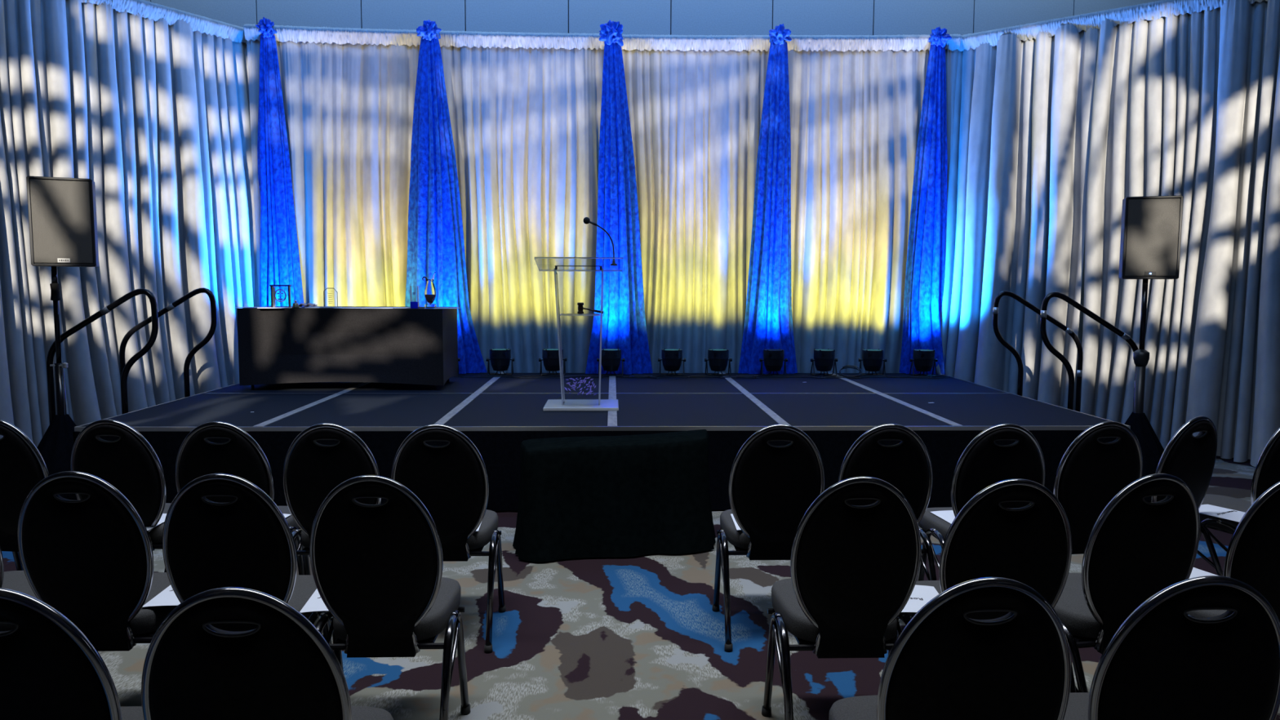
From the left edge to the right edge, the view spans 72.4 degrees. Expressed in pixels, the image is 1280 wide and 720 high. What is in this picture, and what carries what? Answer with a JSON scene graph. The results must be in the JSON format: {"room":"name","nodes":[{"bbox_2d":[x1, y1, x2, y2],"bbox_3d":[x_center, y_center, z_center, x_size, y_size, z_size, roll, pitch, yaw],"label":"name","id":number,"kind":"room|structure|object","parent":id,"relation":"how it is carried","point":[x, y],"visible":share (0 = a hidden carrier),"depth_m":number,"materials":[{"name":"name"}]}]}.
{"room":"conference hall","nodes":[
{"label":"conference hall","id":0,"kind":"room"},
{"bbox_2d":[1,431,1279,719],"bbox_3d":[-0.131,1.240,4.122,16.000,0.001,14.000,0,5,-2],"label":"floor","id":1,"kind":"structure","parent":0,"point":[637,637],"depth_m":3.80,"materials":[{"name":"carpet"}]},
{"bbox_2d":[0,546,37,631],"bbox_3d":[-2.330,0.826,3.095,0.489,0.985,0.654,1,5,3],"label":"banquet chair","id":2,"kind":"object","parent":1,"relation":"on","point":[16,580],"visible":0.25,"depth_m":3.20,"materials":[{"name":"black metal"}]},
{"bbox_2d":[0,419,49,570],"bbox_3d":[-2.872,0.731,4.163,0.489,0.985,0.654,1,5,6],"label":"banquet chair","id":3,"kind":"object","parent":1,"relation":"on","point":[22,465],"visible":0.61,"depth_m":3.94,"materials":[{"name":"black fabric"}]},
{"bbox_2d":[36,266,76,500],"bbox_3d":[-4.233,0.167,6.388,0.693,1.691,0.687,0,5,-2],"label":"speaker stand","id":4,"kind":"object","parent":1,"relation":"on","point":[55,446],"visible":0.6,"depth_m":6.32,"materials":[{"name":"black metal"}]},
{"bbox_2d":[26,175,98,266],"bbox_3d":[-4.109,-0.978,6.256,0.387,0.615,0.336,-2,6,-25],"label":"loudspeaker","id":5,"kind":"object","parent":4,"relation":"on","point":[62,211],"visible":1,"depth_m":6.11,"materials":[{"name":"black plastic"}]},
{"bbox_2d":[0,587,143,719],"bbox_3d":[-1.315,0.925,2.012,0.489,0.985,0.654,0,5,-2],"label":"banquet chair","id":6,"kind":"object","parent":1,"relation":"on","point":[50,669],"visible":0.96,"depth_m":1.78,"materials":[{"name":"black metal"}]},
{"bbox_2d":[0,0,147,447],"bbox_3d":[-5.204,-1.269,7.651,0.615,4.323,1.514,3,6,32],"label":"curtain","id":7,"kind":"object","parent":1,"relation":"on","point":[60,115],"visible":0.7,"depth_m":7.86,"materials":[{"name":"grey fabric"}]},
{"bbox_2d":[17,471,177,651],"bbox_3d":[-1.844,0.830,3.081,0.489,0.985,0.654,0,5,-2],"label":"banquet chair","id":8,"kind":"object","parent":1,"relation":"on","point":[90,559],"visible":0.8,"depth_m":2.88,"materials":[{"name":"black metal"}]},
{"bbox_2d":[142,585,180,607],"bbox_3d":[-1.621,0.837,3.156,0.216,0.006,0.279,0,5,-5],"label":"sheet","id":9,"kind":"object","parent":8,"relation":"on","point":[167,597],"visible":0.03,"depth_m":3.07,"materials":[{"name":"white paper"}]},
{"bbox_2d":[71,419,171,572],"bbox_3d":[-2.357,0.735,4.141,0.489,0.985,0.654,0,5,2],"label":"banquet chair","id":10,"kind":"object","parent":1,"relation":"on","point":[130,464],"visible":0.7,"depth_m":3.91,"materials":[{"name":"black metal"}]},
{"bbox_2d":[145,513,166,530],"bbox_3d":[-2.330,0.754,4.071,0.216,0.005,0.279,0,5,-2],"label":"sheet","id":11,"kind":"object","parent":10,"relation":"on","point":[162,520],"visible":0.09,"depth_m":4.08,"materials":[{"name":"white paper"}]},
{"bbox_2d":[46,287,217,423],"bbox_3d":[-4.265,0.173,7.273,1.052,1.543,1.047,0,5,-2],"label":"handrail","id":12,"kind":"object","parent":1,"relation":"on","point":[125,368],"depth_m":6.76,"materials":[{"name":"black metal"}]},
{"bbox_2d":[111,0,258,407],"bbox_3d":[-4.401,-1.382,8.973,0.578,4.323,1.586,3,6,32],"label":"curtain","id":13,"kind":"object","parent":1,"relation":"on","point":[182,76],"visible":0.81,"depth_m":8.82,"materials":[{"name":"grey fabric"}]},
{"bbox_2d":[175,421,304,574],"bbox_3d":[-1.866,0.741,4.097,0.489,0.985,0.654,0,5,-2],"label":"banquet chair","id":14,"kind":"object","parent":1,"relation":"on","point":[242,456],"visible":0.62,"depth_m":3.86,"materials":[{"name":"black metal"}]},
{"bbox_2d":[162,473,332,644],"bbox_3d":[-1.355,0.834,3.057,0.489,0.985,0.654,0,5,-2],"label":"banquet chair","id":15,"kind":"object","parent":1,"relation":"on","point":[246,541],"visible":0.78,"depth_m":2.83,"materials":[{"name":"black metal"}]},
{"bbox_2d":[299,589,328,613],"bbox_3d":[-1.065,0.843,3.114,0.216,0.006,0.279,0,5,-6],"label":"sheet","id":16,"kind":"object","parent":15,"relation":"on","point":[315,603],"visible":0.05,"depth_m":3.03,"materials":[{"name":"white paper"}]},
{"bbox_2d":[141,586,393,719],"bbox_3d":[-0.830,0.927,2.017,0.489,0.985,0.654,0,5,-2],"label":"banquet chair","id":17,"kind":"object","parent":1,"relation":"on","point":[284,668],"visible":1,"depth_m":1.78,"materials":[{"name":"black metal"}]},
{"bbox_2d":[282,422,381,575],"bbox_3d":[-1.373,0.746,4.063,0.489,0.985,0.654,0,5,-2],"label":"banquet chair","id":18,"kind":"object","parent":1,"relation":"on","point":[312,469],"visible":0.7,"depth_m":3.83,"materials":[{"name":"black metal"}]},
{"bbox_2d":[243,23,422,306],"bbox_3d":[-3.217,-1.429,9.563,1.966,4.324,0.169,0,5,-6],"label":"curtain","id":19,"kind":"object","parent":1,"relation":"on","point":[348,93],"visible":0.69,"depth_m":9.51,"materials":[{"name":"grey fabric"}]},
{"bbox_2d":[309,475,470,719],"bbox_3d":[-0.868,0.837,3.042,0.489,0.985,0.654,0,5,-2],"label":"banquet chair","id":20,"kind":"object","parent":1,"relation":"on","point":[377,569],"visible":0.96,"depth_m":2.85,"materials":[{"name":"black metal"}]},
{"bbox_2d":[391,424,506,653],"bbox_3d":[-0.891,0.749,4.048,0.489,0.985,0.654,0,5,-2],"label":"banquet chair","id":21,"kind":"object","parent":1,"relation":"on","point":[451,479],"visible":0.77,"depth_m":3.84,"materials":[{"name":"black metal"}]},
{"bbox_2d":[438,30,604,373],"bbox_3d":[-1.288,-1.431,9.697,1.992,4.321,0.200,0,5,-3],"label":"curtain","id":22,"kind":"object","parent":1,"relation":"on","point":[525,108],"visible":0.73,"depth_m":9.68,"materials":[{"name":"grey fabric"}]},
{"bbox_2d":[73,364,1130,511],"bbox_3d":[-0.250,0.530,7.929,7.385,0.726,3.728,0,5,-2],"label":"stage","id":23,"kind":"object","parent":1,"relation":"on","point":[496,414],"depth_m":6.63,"materials":[{"name":"black carpet"}]},
{"bbox_2d":[255,17,303,306],"bbox_3d":[-3.845,-1.733,9.412,0.701,3.758,0.275,0,5,-2],"label":"curtain","id":24,"kind":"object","parent":23,"relation":"on","point":[279,255],"depth_m":9.37,"materials":[{"name":"blue fabric"}]},
{"bbox_2d":[236,306,457,390],"bbox_3d":[-2.756,-0.126,8.399,1.860,0.755,0.760,0,5,-2],"label":"table","id":25,"kind":"object","parent":23,"relation":"on","point":[303,344],"visible":0.89,"depth_m":8.05,"materials":[{"name":"fabric"}]},
{"bbox_2d":[234,306,262,307],"bbox_3d":[-3.607,-0.493,8.180,0.300,0.003,0.216,0,5,-3],"label":"paper sheet","id":26,"kind":"object","parent":25,"relation":"on","point":[234,307],"visible":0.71,"depth_m":8.10,"materials":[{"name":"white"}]},
{"bbox_2d":[257,306,288,308],"bbox_3d":[-3.366,-0.479,8.028,0.220,0.006,0.216,0,5,-5],"label":"paper sheet","id":27,"kind":"object","parent":25,"relation":"on","point":[263,307],"visible":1,"depth_m":7.98,"materials":[{"name":"white paper"}]},
{"bbox_2d":[269,284,291,307],"bbox_3d":[-3.329,-0.590,8.099,0.185,0.214,0.050,0,5,-2],"label":"plaque","id":28,"kind":"object","parent":25,"relation":"on","point":[273,298],"visible":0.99,"depth_m":8.09,"materials":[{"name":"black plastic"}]},
{"bbox_2d":[291,300,299,308],"bbox_3d":[-3.172,-0.515,8.051,0.068,0.074,0.068,0,5,-2],"label":"brass bell","id":29,"kind":"object","parent":25,"relation":"on","point":[295,305],"visible":1,"depth_m":8.03,"materials":[{"name":"gold metal"}]},
{"bbox_2d":[298,302,317,306],"bbox_3d":[-3.095,-0.515,8.133,0.153,0.038,0.109,0,5,-2],"label":"folded napkin","id":30,"kind":"object","parent":25,"relation":"on","point":[301,304],"visible":1,"depth_m":8.09,"materials":[{"name":"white fabric"}]},
{"bbox_2d":[320,288,342,308],"bbox_3d":[-2.865,-0.574,8.095,0.190,0.188,0.060,0,5,-2],"label":"glass award","id":31,"kind":"object","parent":25,"relation":"on","point":[326,288],"visible":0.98,"depth_m":8.08,"materials":[{"name":"clear glass"}]},
{"bbox_2d":[333,307,364,308],"bbox_3d":[-2.672,-0.483,8.109,0.280,0.003,0.216,0,5,-5],"label":"paper sheet","id":32,"kind":"object","parent":25,"relation":"on","point":[334,308],"visible":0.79,"depth_m":8.00,"materials":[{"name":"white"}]},
{"bbox_2d":[364,306,395,308],"bbox_3d":[-2.429,-0.485,8.137,0.280,0.006,0.216,0,5,-8],"label":"paper sheet","id":33,"kind":"object","parent":25,"relation":"on","point":[365,307],"visible":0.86,"depth_m":8.20,"materials":[{"name":"white paper"}]},
{"bbox_2d":[394,306,410,308],"bbox_3d":[-2.261,-0.492,8.222,0.200,0.003,0.216,1,5,5],"label":"paper sheet","id":34,"kind":"object","parent":25,"relation":"on","point":[396,307],"visible":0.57,"depth_m":8.29,"materials":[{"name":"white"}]},
{"bbox_2d":[409,285,419,308],"bbox_3d":[-2.099,-0.585,8.138,0.070,0.208,0.060,0,5,-2],"label":"glass award","id":35,"kind":"object","parent":25,"relation":"on","point":[414,304],"visible":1,"depth_m":8.12,"materials":[{"name":"clear glass"}]},
{"bbox_2d":[422,271,436,308],"bbox_3d":[-1.962,-0.654,8.137,0.130,0.346,0.060,0,5,-2],"label":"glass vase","id":36,"kind":"object","parent":25,"relation":"on","point":[429,291],"visible":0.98,"depth_m":8.12,"materials":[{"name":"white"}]},
{"bbox_2d":[433,307,459,308],"bbox_3d":[-1.799,-0.482,8.137,0.200,0.006,0.216,0,5,-1],"label":"paper sheet","id":37,"kind":"object","parent":25,"relation":"on","point":[433,308],"visible":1,"depth_m":8.04,"materials":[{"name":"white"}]},
{"bbox_2d":[404,19,487,373],"bbox_3d":[-2.136,-1.733,9.454,0.910,3.764,0.291,0,5,-2],"label":"curtain","id":38,"kind":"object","parent":23,"relation":"on","point":[435,233],"depth_m":9.42,"materials":[{"name":"blue fabric"}]},
{"bbox_2d":[485,347,514,375],"bbox_3d":[-1.495,0.023,9.355,0.300,0.290,0.224,0,5,-2],"label":"uplight","id":39,"kind":"object","parent":23,"relation":"on","point":[500,358],"visible":1,"depth_m":9.28,"materials":[{"name":"black plastic"}]},
{"bbox_2d":[460,376,586,377],"bbox_3d":[-1.139,0.181,9.207,1.504,0.010,0.164,0,5,-2],"label":"power cable","id":40,"kind":"object","parent":23,"relation":"on","point":[460,376],"visible":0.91,"depth_m":9.19,"materials":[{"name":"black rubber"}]},
{"bbox_2d":[462,374,603,377],"bbox_3d":[-1.141,0.172,9.257,1.506,0.010,0.152,0,5,0],"label":"power cable","id":41,"kind":"object","parent":23,"relation":"on","point":[462,375],"visible":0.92,"depth_m":9.27,"materials":[{"name":"black rubber"}]},
{"bbox_2d":[538,348,566,376],"bbox_3d":[-0.935,0.024,9.373,0.300,0.290,0.224,-1,5,-13],"label":"uplight","id":42,"kind":"object","parent":23,"relation":"on","point":[550,357],"visible":0.84,"depth_m":9.30,"materials":[{"name":"black plastic"}]},
{"bbox_2d":[534,256,623,411],"bbox_3d":[-0.480,-0.218,7.006,0.685,1.196,0.500,0,5,-2],"label":"lectern","id":43,"kind":"object","parent":23,"relation":"on","point":[552,405],"visible":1,"depth_m":6.92,"materials":[{"name":"clear glass"}]},
{"bbox_2d":[534,257,623,271],"bbox_3d":[-0.478,-0.762,6.968,0.685,0.103,0.433,0,5,-2],"label":"lectern top","id":44,"kind":"object","parent":43,"relation":"on","point":[555,269],"depth_m":6.85,"materials":[{"name":"clear glass"}]},
{"bbox_2d":[560,313,599,315],"bbox_3d":[-0.477,-0.364,7.003,0.315,0.010,0.240,0,5,-2],"label":"shelf","id":45,"kind":"object","parent":43,"relation":"attached to","point":[562,314],"depth_m":6.89,"materials":[{"name":"clear glass"}]},
{"bbox_2d":[577,302,603,314],"bbox_3d":[-0.396,-0.413,6.974,0.209,0.090,0.051,0,5,-3],"label":"gavel","id":46,"kind":"object","parent":43,"relation":"on","point":[580,308],"visible":1,"depth_m":6.96,"materials":[{"name":"brown wood"}]},
{"bbox_2d":[582,217,617,265],"bbox_3d":[-0.314,-0.939,6.926,0.279,0.377,0.056,-1,5,-18],"label":"gooseneck microphone","id":47,"kind":"object","parent":43,"relation":"on","point":[586,220],"visible":1,"depth_m":6.91,"materials":[{"name":"black plastic"}]},
{"bbox_2d":[596,348,624,376],"bbox_3d":[-0.314,0.024,9.393,0.300,0.290,0.224,0,5,-2],"label":"uplight","id":48,"kind":"object","parent":23,"relation":"on","point":[611,357],"visible":0.89,"depth_m":9.31,"materials":[{"name":"black plastic"}]},
{"bbox_2d":[585,19,653,374],"bbox_3d":[-0.219,-1.742,9.506,0.730,3.790,0.258,1,5,7],"label":"curtain","id":49,"kind":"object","parent":23,"relation":"on","point":[624,319],"depth_m":9.50,"materials":[{"name":"blue fabric"}]},
{"bbox_2d":[616,375,722,377],"bbox_3d":[0.308,0.174,9.299,1.122,0.010,0.170,0,5,-2],"label":"power cable","id":50,"kind":"object","parent":23,"relation":"on","point":[616,375],"visible":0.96,"depth_m":9.29,"materials":[{"name":"black rubber"}]},
{"bbox_2d":[616,376,722,378],"bbox_3d":[0.309,0.183,9.245,1.118,0.010,0.172,0,5,-2],"label":"power cable","id":51,"kind":"object","parent":23,"relation":"on","point":[616,376],"visible":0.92,"depth_m":9.25,"materials":[{"name":"black rubber"}]},
{"bbox_2d":[657,348,685,376],"bbox_3d":[0.344,0.025,9.413,0.300,0.290,0.224,1,5,4],"label":"uplight","id":52,"kind":"object","parent":23,"relation":"on","point":[671,359],"visible":1,"depth_m":9.34,"materials":[{"name":"black plastic"}]},
{"bbox_2d":[704,348,732,376],"bbox_3d":[0.844,0.026,9.429,0.300,0.290,0.224,0,5,-7],"label":"uplight","id":53,"kind":"object","parent":23,"relation":"on","point":[717,359],"visible":1,"depth_m":9.36,"materials":[{"name":"black plastic"}]},
{"bbox_2d":[737,23,797,373],"bbox_3d":[1.437,-1.730,9.576,0.665,3.767,0.277,0,5,-2],"label":"curtain","id":54,"kind":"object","parent":23,"relation":"on","point":[768,319],"depth_m":9.56,"materials":[{"name":"blue fabric"}]},
{"bbox_2d":[720,375,822,377],"bbox_3d":[1.406,0.176,9.329,1.116,0.010,0.171,0,5,-2],"label":"power cable","id":55,"kind":"object","parent":23,"relation":"on","point":[753,375],"visible":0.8,"depth_m":9.31,"materials":[{"name":"black rubber"}]},
{"bbox_2d":[759,348,787,376],"bbox_3d":[1.443,0.027,9.448,0.300,0.290,0.224,0,5,-2],"label":"uplight","id":56,"kind":"object","parent":23,"relation":"on","point":[773,359],"visible":1,"depth_m":9.38,"materials":[{"name":"black plastic"}]},
{"bbox_2d":[724,376,825,378],"bbox_3d":[1.408,0.185,9.271,1.115,0.010,0.156,0,5,-2],"label":"power cable","id":57,"kind":"object","parent":23,"relation":"on","point":[764,376],"visible":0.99,"depth_m":9.29,"materials":[{"name":"black rubber"}]},
{"bbox_2d":[810,348,837,376],"bbox_3d":[1.993,0.028,9.465,0.300,0.290,0.224,-1,5,-10],"label":"uplight","id":58,"kind":"object","parent":23,"relation":"on","point":[824,359],"visible":1,"depth_m":9.39,"materials":[{"name":"black plastic"}]},
{"bbox_2d":[857,348,887,376],"bbox_3d":[2.523,0.028,9.482,0.300,0.290,0.224,1,5,4],"label":"uplight","id":59,"kind":"object","parent":23,"relation":"on","point":[872,359],"visible":0.98,"depth_m":9.41,"materials":[{"name":"black plastic"}]},
{"bbox_2d":[822,375,944,377],"bbox_3d":[2.606,0.178,9.363,1.393,0.010,0.152,0,5,-3],"label":"power cable","id":60,"kind":"object","parent":23,"relation":"on","point":[831,375],"visible":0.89,"depth_m":9.37,"materials":[{"name":"black rubber"}]},
{"bbox_2d":[820,376,948,378],"bbox_3d":[2.607,0.187,9.310,1.391,0.010,0.162,0,5,-2],"label":"power cable","id":61,"kind":"object","parent":23,"relation":"on","point":[865,376],"visible":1,"depth_m":9.32,"materials":[{"name":"black rubber"}]},
{"bbox_2d":[909,348,937,376],"bbox_3d":[3.083,0.029,9.500,0.300,0.290,0.224,0,5,-5],"label":"uplight","id":62,"kind":"object","parent":23,"relation":"on","point":[923,360],"visible":1,"depth_m":9.43,"materials":[{"name":"black plastic"}]},
{"bbox_2d":[898,26,951,374],"bbox_3d":[3.240,-1.727,9.644,0.605,3.764,0.274,0,5,-7],"label":"curtain","id":63,"kind":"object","parent":23,"relation":"on","point":[925,273],"depth_m":9.62,"materials":[{"name":"blue fabric"}]},
{"bbox_2d":[512,429,715,562],"bbox_3d":[-0.131,0.795,5.272,1.258,0.686,0.466,-1,5,-11],"label":"draped table","id":64,"kind":"object","parent":1,"relation":"on","point":[638,495],"visible":1,"depth_m":5.08,"materials":[{"name":"black fabric"}]},
{"bbox_2d":[621,34,770,373],"bbox_3d":[0.588,-1.433,9.790,1.852,4.324,0.168,0,5,0],"label":"curtain","id":65,"kind":"object","parent":1,"relation":"on","point":[695,102],"visible":0.7,"depth_m":9.76,"materials":[{"name":"grey fabric"}]},
{"bbox_2d":[711,424,824,652],"bbox_3d":[0.605,0.752,4.085,0.489,0.985,0.654,0,5,-2],"label":"banquet chair","id":66,"kind":"object","parent":1,"relation":"on","point":[771,488],"visible":0.83,"depth_m":3.88,"materials":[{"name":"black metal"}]},
{"bbox_2d":[730,513,741,530],"bbox_3d":[0.550,0.762,4.121,0.216,0.005,0.279,0,5,0],"label":"sheet","id":67,"kind":"object","parent":66,"relation":"on","point":[737,527],"visible":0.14,"depth_m":4.09,"materials":[{"name":"white paper"}]},
{"bbox_2d":[761,476,921,719],"bbox_3d":[0.703,0.843,3.052,0.489,0.985,0.654,0,5,-2],"label":"banquet chair","id":68,"kind":"object","parent":1,"relation":"on","point":[855,569],"visible":0.94,"depth_m":2.86,"materials":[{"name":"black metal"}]},
{"bbox_2d":[785,34,961,373],"bbox_3d":[2.478,-1.422,9.756,2.014,4.323,0.181,0,5,2],"label":"curtain","id":69,"kind":"object","parent":1,"relation":"on","point":[855,101],"visible":0.66,"depth_m":9.74,"materials":[{"name":"grey fabric"}]},
{"bbox_2d":[837,423,937,580],"bbox_3d":[1.095,0.751,4.111,0.489,0.985,0.654,0,5,-2],"label":"banquet chair","id":70,"kind":"object","parent":1,"relation":"on","point":[906,465],"visible":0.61,"depth_m":3.87,"materials":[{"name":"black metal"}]},
{"bbox_2d":[828,577,1071,719],"bbox_3d":[0.720,0.926,2.095,0.489,0.985,0.654,0,5,-4],"label":"banquet chair","id":71,"kind":"object","parent":1,"relation":"on","point":[945,664],"visible":1,"depth_m":1.86,"materials":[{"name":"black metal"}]},
{"bbox_2d":[917,423,1044,581],"bbox_3d":[1.605,0.752,4.127,0.489,0.985,0.654,0,5,-4],"label":"banquet chair","id":72,"kind":"object","parent":1,"relation":"on","point":[984,463],"visible":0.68,"depth_m":3.89,"materials":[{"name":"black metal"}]},
{"bbox_2d":[930,510,955,524],"bbox_3d":[1.558,0.760,4.193,0.216,0.005,0.279,0,5,-8],"label":"sheet","id":73,"kind":"object","parent":72,"relation":"on","point":[948,516],"visible":0.24,"depth_m":4.25,"materials":[{"name":"white paper"}]},
{"bbox_2d":[905,478,1076,693],"bbox_3d":[1.184,0.847,3.027,0.489,0.985,0.654,0,5,-2],"label":"banquet chair","id":74,"kind":"object","parent":1,"relation":"on","point":[1030,544],"visible":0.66,"depth_m":2.80,"materials":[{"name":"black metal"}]},
{"bbox_2d":[901,585,938,613],"bbox_3d":[0.971,0.851,3.118,0.216,0.006,0.279,1,5,5],"label":"sheet","id":75,"kind":"object","parent":74,"relation":"on","point":[921,595],"visible":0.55,"depth_m":3.12,"materials":[{"name":"white paper"}]},
{"bbox_2d":[936,10,1098,410],"bbox_3d":[3.836,-1.364,9.161,1.460,4.323,0.680,4,6,39],"label":"curtain","id":76,"kind":"object","parent":1,"relation":"on","point":[1017,170],"visible":0.95,"depth_m":9.19,"materials":[{"name":"grey fabric"}]},
{"bbox_2d":[992,290,1138,412],"bbox_3d":[3.794,0.171,7.676,1.053,1.543,0.947,0,5,-2],"label":"handrails","id":77,"kind":"object","parent":1,"relation":"on","point":[1044,317],"depth_m":8.03,"materials":[{"name":"black metal"}]},
{"bbox_2d":[1053,421,1142,554],"bbox_3d":[2.084,0.748,4.200,0.489,0.985,0.654,0,5,-8],"label":"banquet chair","id":78,"kind":"object","parent":1,"relation":"on","point":[1091,472],"visible":0.55,"depth_m":3.98,"materials":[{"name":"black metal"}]},
{"bbox_2d":[1053,473,1199,693],"bbox_3d":[1.649,0.841,3.109,0.489,0.985,0.654,-1,5,-11],"label":"banquet chair","id":79,"kind":"object","parent":1,"relation":"on","point":[1136,548],"visible":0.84,"depth_m":2.90,"materials":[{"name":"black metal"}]},
{"bbox_2d":[1124,279,1164,501],"bbox_3d":[3.840,0.198,6.724,0.693,1.636,0.687,0,5,-2],"label":"speaker stand","id":80,"kind":"object","parent":1,"relation":"on","point":[1152,450],"visible":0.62,"depth_m":6.66,"materials":[{"name":"black metal"}]},
{"bbox_2d":[1118,195,1183,279],"bbox_3d":[3.889,-0.928,6.691,0.377,0.615,0.338,2,5,20],"label":"loudspeaker","id":81,"kind":"object","parent":80,"relation":"on","point":[1151,228],"visible":1,"depth_m":6.54,"materials":[{"name":"black plastic"}]},
{"bbox_2d":[1063,575,1279,719],"bbox_3d":[1.201,0.927,2.111,0.489,0.985,0.654,0,5,-2],"label":"banquet chair","id":82,"kind":"object","parent":1,"relation":"on","point":[1162,662],"visible":0.95,"depth_m":1.87,"materials":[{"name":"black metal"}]},
{"bbox_2d":[1080,0,1267,458],"bbox_3d":[4.968,-1.285,8.304,1.382,4.323,0.576,4,6,39],"label":"curtain","id":83,"kind":"object","parent":1,"relation":"on","point":[1176,106],"visible":0.91,"depth_m":8.33,"materials":[{"name":"grey fabric"}]},
{"bbox_2d":[1151,416,1223,576],"bbox_3d":[2.533,0.737,4.346,0.489,0.985,0.654,-2,6,-26],"label":"banquet chair","id":84,"kind":"object","parent":1,"relation":"on","point":[1191,459],"visible":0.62,"depth_m":4.12,"materials":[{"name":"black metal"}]},
{"bbox_2d":[1186,481,1279,622],"bbox_3d":[2.131,0.843,3.115,0.489,0.985,0.654,-1,5,-10],"label":"banquet chair","id":85,"kind":"object","parent":1,"relation":"on","point":[1252,557],"visible":0.39,"depth_m":2.88,"materials":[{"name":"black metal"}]},
{"bbox_2d":[1189,567,1216,578],"bbox_3d":[2.134,0.836,3.354,0.216,0.005,0.279,-1,5,-19],"label":"sheet","id":86,"kind":"object","parent":85,"relation":"on","point":[1195,572],"visible":0.12,"depth_m":3.40,"materials":[{"name":"white paper"}]},
{"bbox_2d":[1199,427,1279,551],"bbox_3d":[3.066,0.734,4.409,0.489,0.985,0.654,-2,5,-22],"label":"banquet chair","id":87,"kind":"object","parent":1,"relation":"on","point":[1266,474],"visible":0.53,"depth_m":4.18,"materials":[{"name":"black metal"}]},
{"bbox_2d":[1198,504,1244,522],"bbox_3d":[2.885,0.754,4.314,0.216,0.006,0.279,-2,6,-27],"label":"sheet","id":88,"kind":"object","parent":87,"relation":"on","point":[1207,509],"visible":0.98,"depth_m":4.31,"materials":[{"name":"white paper"}]},
{"bbox_2d":[1233,0,1279,466],"bbox_3d":[5.975,-1.203,7.416,1.310,4.322,0.665,4,6,40],"label":"curtain","id":89,"kind":"object","parent":1,"relation":"on","point":[1258,419],"visible":0.94,"depth_m":7.83,"materials":[{"name":"grey fabric"}]},
{"bbox_2d":[145,0,1160,343],"bbox_3d":[-0.332,-2.646,10.670,16.000,6.600,0.130,0,5,-2],"label":"wall","id":90,"kind":"structure","parent":0,"point":[649,17],"depth_m":10.50,"materials":[{"name":"paint"}]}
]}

